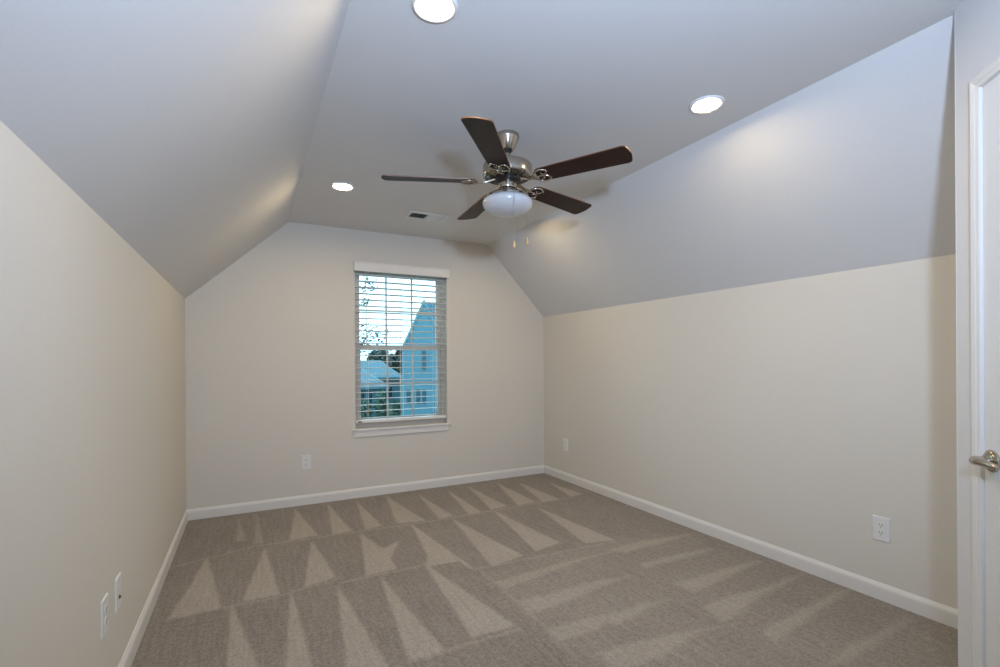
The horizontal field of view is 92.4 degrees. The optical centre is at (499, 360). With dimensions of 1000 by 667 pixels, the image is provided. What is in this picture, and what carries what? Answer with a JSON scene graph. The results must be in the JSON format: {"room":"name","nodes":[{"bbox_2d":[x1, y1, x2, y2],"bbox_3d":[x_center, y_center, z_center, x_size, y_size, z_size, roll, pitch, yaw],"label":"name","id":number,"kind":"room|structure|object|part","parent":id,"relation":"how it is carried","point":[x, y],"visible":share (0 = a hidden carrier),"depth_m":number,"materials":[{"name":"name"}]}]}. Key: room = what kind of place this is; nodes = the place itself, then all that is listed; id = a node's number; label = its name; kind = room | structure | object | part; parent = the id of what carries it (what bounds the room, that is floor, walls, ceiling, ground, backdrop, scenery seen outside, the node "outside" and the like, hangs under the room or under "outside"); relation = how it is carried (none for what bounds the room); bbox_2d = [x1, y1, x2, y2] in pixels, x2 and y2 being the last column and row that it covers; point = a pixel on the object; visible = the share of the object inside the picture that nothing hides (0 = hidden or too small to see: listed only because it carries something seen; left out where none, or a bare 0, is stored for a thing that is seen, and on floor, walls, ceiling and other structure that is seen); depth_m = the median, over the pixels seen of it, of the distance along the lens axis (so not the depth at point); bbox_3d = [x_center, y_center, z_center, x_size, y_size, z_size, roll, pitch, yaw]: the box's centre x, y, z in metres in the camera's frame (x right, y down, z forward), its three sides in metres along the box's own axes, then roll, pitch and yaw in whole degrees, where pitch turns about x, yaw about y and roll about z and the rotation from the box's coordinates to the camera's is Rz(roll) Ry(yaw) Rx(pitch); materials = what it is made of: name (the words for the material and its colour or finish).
{"room":"empty attic bedroom","nodes":[
{"label":"empty attic bedroom","id":0,"kind":"room"},
{"bbox_2d":[0,120,185,666],"bbox_3d":[-1.116,0.427,1.039,0.120,1.838,6.315,0,0,-28],"label":"wall","id":1,"kind":"structure","parent":0,"point":[93,391],"depth_m":1.40,"materials":[{"name":"beige paint"}]},
{"bbox_2d":[100,593,108,638],"bbox_3d":[-1.361,0.878,1.654,0.008,0.126,0.080,0,0,-28],"label":"wall outlet","id":2,"kind":"object","parent":1,"relation":"attached to","point":[105,601],"visible":1,"depth_m":1.64,"materials":[{"name":"white plastic"}]},
{"bbox_2d":[115,572,121,612],"bbox_3d":[-1.448,0.880,1.823,0.011,0.126,0.080,0,0,-28],"label":"cable plate","id":3,"kind":"object","parent":1,"relation":"attached to","point":[118,593],"visible":1,"depth_m":1.81,"materials":[{"name":"white plastic"}]},
{"bbox_2d":[118,510,187,666],"bbox_3d":[-1.052,1.203,1.070,0.014,0.085,6.075,0,0,-28],"label":"baseboard","id":4,"kind":"structure","parent":1,"relation":"attached to","point":[127,659],"depth_m":2.36,"materials":[{"name":"white wood"}]},
{"bbox_2d":[0,0,349,297],"bbox_3d":[-0.772,-0.889,1.221,0.834,0.790,6.315,0,0,-28],"label":"ceiling","id":5,"kind":"structure","parent":0,"point":[187,127],"depth_m":1.44,"materials":[{"name":"white paint"}]},
{"bbox_2d":[185,222,543,509],"bbox_3d":[-1.028,0.076,4.600,3.327,2.540,0.160,0,0,-28],"label":"wall","id":6,"kind":"structure","parent":0,"point":[270,338],"depth_m":4.24,"materials":[{"name":"beige paint"}]},
{"bbox_2d":[301,455,310,469],"bbox_3d":[-1.683,0.882,4.162,0.080,0.126,0.008,0,0,-28],"label":"wall outlet","id":7,"kind":"object","parent":6,"relation":"attached to","point":[305,459],"visible":1,"depth_m":4.16,"materials":[{"name":"white plastic"}]},
{"bbox_2d":[187,465,543,520],"bbox_3d":[-0.982,1.203,4.523,3.327,0.085,0.014,0,0,-28],"label":"baseboard","id":8,"kind":"structure","parent":6,"relation":"attached to","point":[269,504],"depth_m":4.33,"materials":[{"name":"white wood"}]},
{"bbox_2d":[352,272,450,437],"bbox_3d":[-0.954,-0.090,4.620,0.955,1.570,0.183,0,0,-28],"label":"window","id":9,"kind":"structure","parent":6,"relation":"in","point":[423,425],"depth_m":4.62,"materials":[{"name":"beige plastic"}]},
{"bbox_3d":[-0.988,-0.478,4.687,0.826,0.738,0.025,0,0,-27],"label":"sash","id":10,"kind":"part","parent":9,"relation":"part of","materials":[{"name":"beige plastic"}]},
{"bbox_3d":[-0.969,0.215,4.658,0.826,0.726,0.025,0,0,-27],"label":"sash","id":11,"kind":"part","parent":9,"relation":"part of","materials":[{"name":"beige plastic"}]},
{"bbox_2d":[353,261,449,423],"bbox_3d":[-0.929,-0.164,4.576,0.914,1.474,0.132,0,0,-28],"label":"window blind","id":12,"kind":"object","parent":9,"relation":"attached to","point":[358,266],"visible":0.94,"depth_m":4.56,"materials":[{"name":"white plastic"}]},
{"bbox_3d":[-1.231,-0.126,4.453,0.002,1.394,0.070,0,0,-27],"label":"ladder cord","id":13,"kind":"part","parent":12,"relation":"part of","materials":[{"name":"white fabric"}]},
{"bbox_3d":[-0.944,-0.848,4.598,0.878,0.050,0.055,0,0,-27],"label":"head rail","id":14,"kind":"part","parent":12,"relation":"part of","materials":[{"name":"white plastic"}]},
{"bbox_3d":[-0.939,0.560,4.603,0.878,0.026,0.066,0,0,-27],"label":"rail","id":15,"kind":"part","parent":12,"relation":"part of","materials":[{"name":"white plastic"}]},
{"bbox_3d":[-0.943,-0.128,4.603,0.002,1.394,0.070,0,0,-27],"label":"ladder cord","id":16,"kind":"part","parent":12,"relation":"part of","materials":[{"name":"white fabric"}]},
{"bbox_3d":[-0.654,-0.129,4.753,0.002,1.394,0.070,0,0,-27],"label":"ladder cord","id":17,"kind":"part","parent":12,"relation":"part of","materials":[{"name":"white fabric"}]},
{"bbox_3d":[-0.935,0.630,4.591,0.955,0.018,0.118,0,0,-27],"label":"sill","id":18,"kind":"part","parent":9,"relation":"part of","materials":[{"name":"white wood"}]},
{"bbox_2d":[131,473,957,666],"bbox_3d":[0.418,1.288,1.835,3.528,0.100,6.274,0,0,-28],"label":"floor","id":19,"kind":"structure","parent":0,"point":[535,570],"depth_m":2.51,"materials":[{"name":"beige carpet"}]},
{"bbox_2d":[289,0,963,244],"bbox_3d":[0.431,-1.262,1.849,1.885,0.120,6.315,0,0,-28],"label":"ceiling","id":20,"kind":"structure","parent":0,"point":[573,78],"depth_m":2.06,"materials":[{"name":"white paint"}]},
{"bbox_2d":[331,182,354,190],"bbox_3d":[-1.077,-1.190,3.282,0.156,0.008,0.156,0,0,-28],"label":"recessed light","id":21,"kind":"object","parent":20,"relation":"in","point":[342,186],"visible":1,"depth_m":3.28,"materials":[{"name":"white glass"}]},
{"bbox_2d":[403,210,449,222],"bbox_3d":[-0.607,-1.190,3.983,0.344,0.014,0.190,0,0,-28],"label":"ceiling vent","id":22,"kind":"object","parent":20,"relation":"in","point":[417,215],"visible":1,"depth_m":3.98,"materials":[{"name":"white metal"}]},
{"bbox_2d":[411,0,457,22],"bbox_3d":[-0.220,-1.195,1.619,0.156,0.008,0.156,0,0,-28],"label":"recessed light","id":23,"kind":"object","parent":20,"relation":"in","point":[435,11],"visible":1,"depth_m":1.63,"materials":[{"name":"white glass"}]},
{"bbox_2d":[381,117,632,247],"bbox_3d":[0.031,-0.882,2.595,1.266,0.636,1.236,0,0,-28],"label":"ceiling fan","id":24,"kind":"object","parent":20,"relation":"hanging from","point":[507,171],"visible":1,"depth_m":2.45,"materials":[{"name":"brown wood"}]},
{"bbox_3d":[-0.375,-0.950,2.512,0.485,0.006,0.138,0,11,-6],"label":"fan blade","id":25,"kind":"part","parent":24,"relation":"part of","materials":[{"name":"brown wood"}]},
{"bbox_3d":[-0.129,-0.938,2.936,0.138,0.006,0.485,-12,3,-24],"label":"fan blade","id":26,"kind":"part","parent":24,"relation":"part of","materials":[{"name":"brown wood"}]},
{"bbox_3d":[-0.047,-0.962,2.147,0.138,0.006,0.485,11,1,12],"label":"fan blade","id":27,"kind":"part","parent":24,"relation":"part of","materials":[{"name":"brown wood"}]},
{"bbox_3d":[0.041,-0.817,2.555,0.268,0.098,0.268,0,0,-27],"label":"lamp shade","id":28,"kind":"part","parent":24,"relation":"part of","materials":[{"name":"white glass"}]},
{"bbox_3d":[0.351,-0.943,2.833,0.485,0.006,0.138,1,-12,-42],"label":"fan blade","id":29,"kind":"part","parent":24,"relation":"part of","materials":[{"name":"brown wood"}]},
{"bbox_3d":[0.401,-0.958,2.345,0.485,0.006,0.138,-1,-12,30],"label":"fan blade","id":30,"kind":"part","parent":24,"relation":"part of","materials":[{"name":"brown wood"}]},
{"bbox_2d":[689,95,724,113],"bbox_3d":[0.971,-1.201,2.254,0.156,0.008,0.156,0,0,-28],"label":"recessed light","id":31,"kind":"object","parent":20,"relation":"in","point":[706,104],"visible":1,"depth_m":2.25,"materials":[{"name":"white glass"}]},
{"bbox_2d":[487,15,955,316],"bbox_3d":[1.614,-0.889,2.463,0.777,0.805,6.315,0,0,-28],"label":"ceiling","id":32,"kind":"structure","parent":0,"point":[854,168],"depth_m":2.54,"materials":[{"name":"white paint"}]},
{"bbox_2d":[544,254,957,609],"bbox_3d":[1.942,0.420,2.630,0.120,1.818,6.315,0,0,-28],"label":"wall","id":33,"kind":"structure","parent":0,"point":[791,414],"depth_m":2.88,"materials":[{"name":"beige paint"}]},
{"bbox_2d":[563,438,567,451],"bbox_3d":[0.673,0.868,4.933,0.008,0.126,0.080,0,0,-28],"label":"wall outlet","id":34,"kind":"object","parent":33,"relation":"attached to","point":[565,441],"visible":1,"depth_m":4.93,"materials":[{"name":"white plastic"}]},
{"bbox_2d":[544,465,957,628],"bbox_3d":[1.346,1.190,3.638,0.014,0.085,3.733,0,0,-28],"label":"baseboard","id":35,"kind":"structure","parent":33,"relation":"attached to","point":[927,608],"depth_m":2.87,"materials":[{"name":"white wood"}]},
{"bbox_2d":[873,515,890,543],"bbox_3d":[1.959,0.865,2.465,0.008,0.126,0.080,0,0,-28],"label":"wall outlet","id":36,"kind":"object","parent":33,"relation":"attached to","point":[881,525],"visible":1,"depth_m":2.46,"materials":[{"name":"white plastic"}]},
{"bbox_2d":[877,530,884,535],"bbox_3d":[1.956,0.885,2.463,0.002,0.027,0.034,0,0,-27],"label":"receptacle","id":37,"kind":"object","parent":36,"relation":"attached to","point":[879,532],"depth_m":2.46,"materials":[{"name":"grey plastic"}]},
{"bbox_2d":[877,522,884,527],"bbox_3d":[1.956,0.846,2.463,0.002,0.027,0.034,0,0,-27],"label":"receptacle","id":38,"kind":"object","parent":36,"relation":"attached to","point":[879,524],"depth_m":2.46,"materials":[{"name":"grey plastic"}]},
{"bbox_2d":[954,0,999,666],"bbox_3d":[1.686,0.036,0.628,0.914,2.490,2.794,0,0,5],"label":"wall","id":39,"kind":"structure","parent":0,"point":[976,22],"depth_m":1.61,"materials":[{"name":"white paint"}]},
{"bbox_2d":[969,73,999,666],"bbox_3d":[1.411,0.175,1.166,0.100,2.090,0.765,0,0,17],"label":"door","id":40,"kind":"structure","parent":39,"relation":"in","point":[990,459],"depth_m":1.49,"materials":[{"name":"white wood"}]},
{"bbox_3d":[1.478,0.312,1.453,0.054,0.029,0.123,0,0,17],"label":"lever","id":41,"kind":"part","parent":40,"relation":"part of","materials":[{"name":"silver metal"}]},
{"bbox_2d":[969,56,999,666],"bbox_3d":[1.469,0.160,1.148,0.122,2.143,0.845,0,0,18],"label":"door frame","id":42,"kind":"structure","parent":39,"relation":"attached to","point":[975,85],"depth_m":1.54,"materials":[{"name":"white wood"}]},
{"label":"outside","id":43,"kind":"structure","parent":0,"visible":0},
{"bbox_2d":[386,380,401,415],"bbox_3d":[-11.684,4.504,87.463,180.000,0.200,154.025,0,0,-28],"label":"ground","id":44,"kind":"structure","parent":43,"point":[390,406],"depth_m":45.96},
{"bbox_2d":[361,398,374,417],"bbox_3d":[-8.753,3.445,31.064,1.309,1.997,1.322,0,0,-28],"label":"bush","id":45,"kind":"object","parent":44,"relation":"on","point":[363,402],"visible":0.44,"depth_m":30.84,"materials":[{"name":"green plant"}]},
{"bbox_2d":[361,370,389,416],"bbox_3d":[-13.842,2.636,38.604,7.470,3.560,10.120,0,0,-28],"label":"house","id":46,"kind":"structure","parent":44,"relation":"on","point":[363,377],"depth_m":35.76,"materials":[{"name":"blue"}]},
{"bbox_2d":[359,276,393,360],"bbox_3d":[-3.126,1.258,8.758,1.512,6.203,2.055,0,0,30],"label":"tree","id":47,"kind":"object","parent":44,"relation":"on","point":[367,278],"visible":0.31,"depth_m":9.10,"materials":[{"name":"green plant"}]},
{"bbox_2d":[366,350,392,366],"bbox_3d":[-15.481,1.406,61.356,3.464,6.049,3.608,0,0,-28],"label":"tree","id":48,"kind":"object","parent":44,"relation":"on","point":[376,351],"visible":0.2,"depth_m":60.80,"materials":[{"name":"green plant"}]},
{"bbox_2d":[373,388,386,416],"bbox_3d":[-7.902,3.175,31.959,1.126,2.693,1.198,0,0,-28],"label":"bush","id":49,"kind":"object","parent":44,"relation":"on","point":[381,394],"visible":0.69,"depth_m":31.74,"materials":[{"name":"green plant"}]},
{"bbox_2d":[361,360,401,404],"bbox_3d":[-16.525,2.191,49.384,10.670,4.480,9.520,0,0,-28],"label":"house","id":50,"kind":"structure","parent":44,"relation":"on","point":[375,372],"depth_m":48.18,"materials":[{"name":"blue"}]},
{"bbox_3d":[-10.907,3.150,47.407,0.500,1.100,0.050,0,0,-27],"label":"pane","id":51,"kind":"part","parent":50,"relation":"part of","materials":[{"name":"black"}]},
{"bbox_2d":[389,353,401,374],"bbox_3d":[-14.825,1.662,66.958,3.519,5.530,3.682,0,0,-8],"label":"tree","id":52,"kind":"object","parent":44,"relation":"on","point":[395,358],"visible":0.37,"depth_m":66.06,"materials":[{"name":"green plant"}]},
{"bbox_2d":[390,400,400,415],"bbox_3d":[-6.885,3.454,31.805,0.739,1.817,0.806,0,0,-1],"label":"bush","id":53,"kind":"object","parent":44,"relation":"on","point":[394,406],"visible":0.52,"depth_m":31.69,"materials":[{"name":"green plant"}]},
{"bbox_2d":[395,350,401,389],"bbox_3d":[-14.651,1.218,72.403,3.801,6.415,3.733,0,0,-28],"label":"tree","id":54,"kind":"object","parent":44,"relation":"on","point":[397,352],"visible":0.11,"depth_m":71.28,"materials":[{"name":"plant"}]},
{"bbox_2d":[402,299,436,414],"bbox_3d":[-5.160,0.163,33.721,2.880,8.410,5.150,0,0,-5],"label":"house","id":55,"kind":"structure","parent":44,"relation":"on","point":[427,373],"depth_m":31.21,"materials":[{"name":"blue"}]},
{"bbox_3d":[-5.922,2.348,31.105,0.260,0.950,0.030,0,0,-5],"label":"pane","id":56,"kind":"part","parent":55,"relation":"part of","materials":[{"name":"blue glass"}]},
{"bbox_3d":[-5.315,2.344,31.163,0.260,0.950,0.030,0,0,-5],"label":"pane","id":57,"kind":"part","parent":55,"relation":"part of","materials":[{"name":"blue glass"}]},
{"bbox_3d":[-4.927,2.342,31.200,0.260,0.950,0.030,0,0,-5],"label":"pane","id":58,"kind":"part","parent":55,"relation":"part of","materials":[{"name":"blue glass"}]},
{"bbox_3d":[-4.940,-0.008,31.200,0.280,1.250,0.030,0,0,-5],"label":"pane","id":59,"kind":"part","parent":55,"relation":"part of","materials":[{"name":"blue glass"}]},
{"bbox_2d":[422,301,434,319],"bbox_3d":[0.438,-0.512,47.016,16.800,9.700,8.000,0,0,-28],"label":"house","id":60,"kind":"structure","parent":44,"relation":"on","point":[428,305],"depth_m":43.12,"materials":[{"name":"blue"}]}
]}

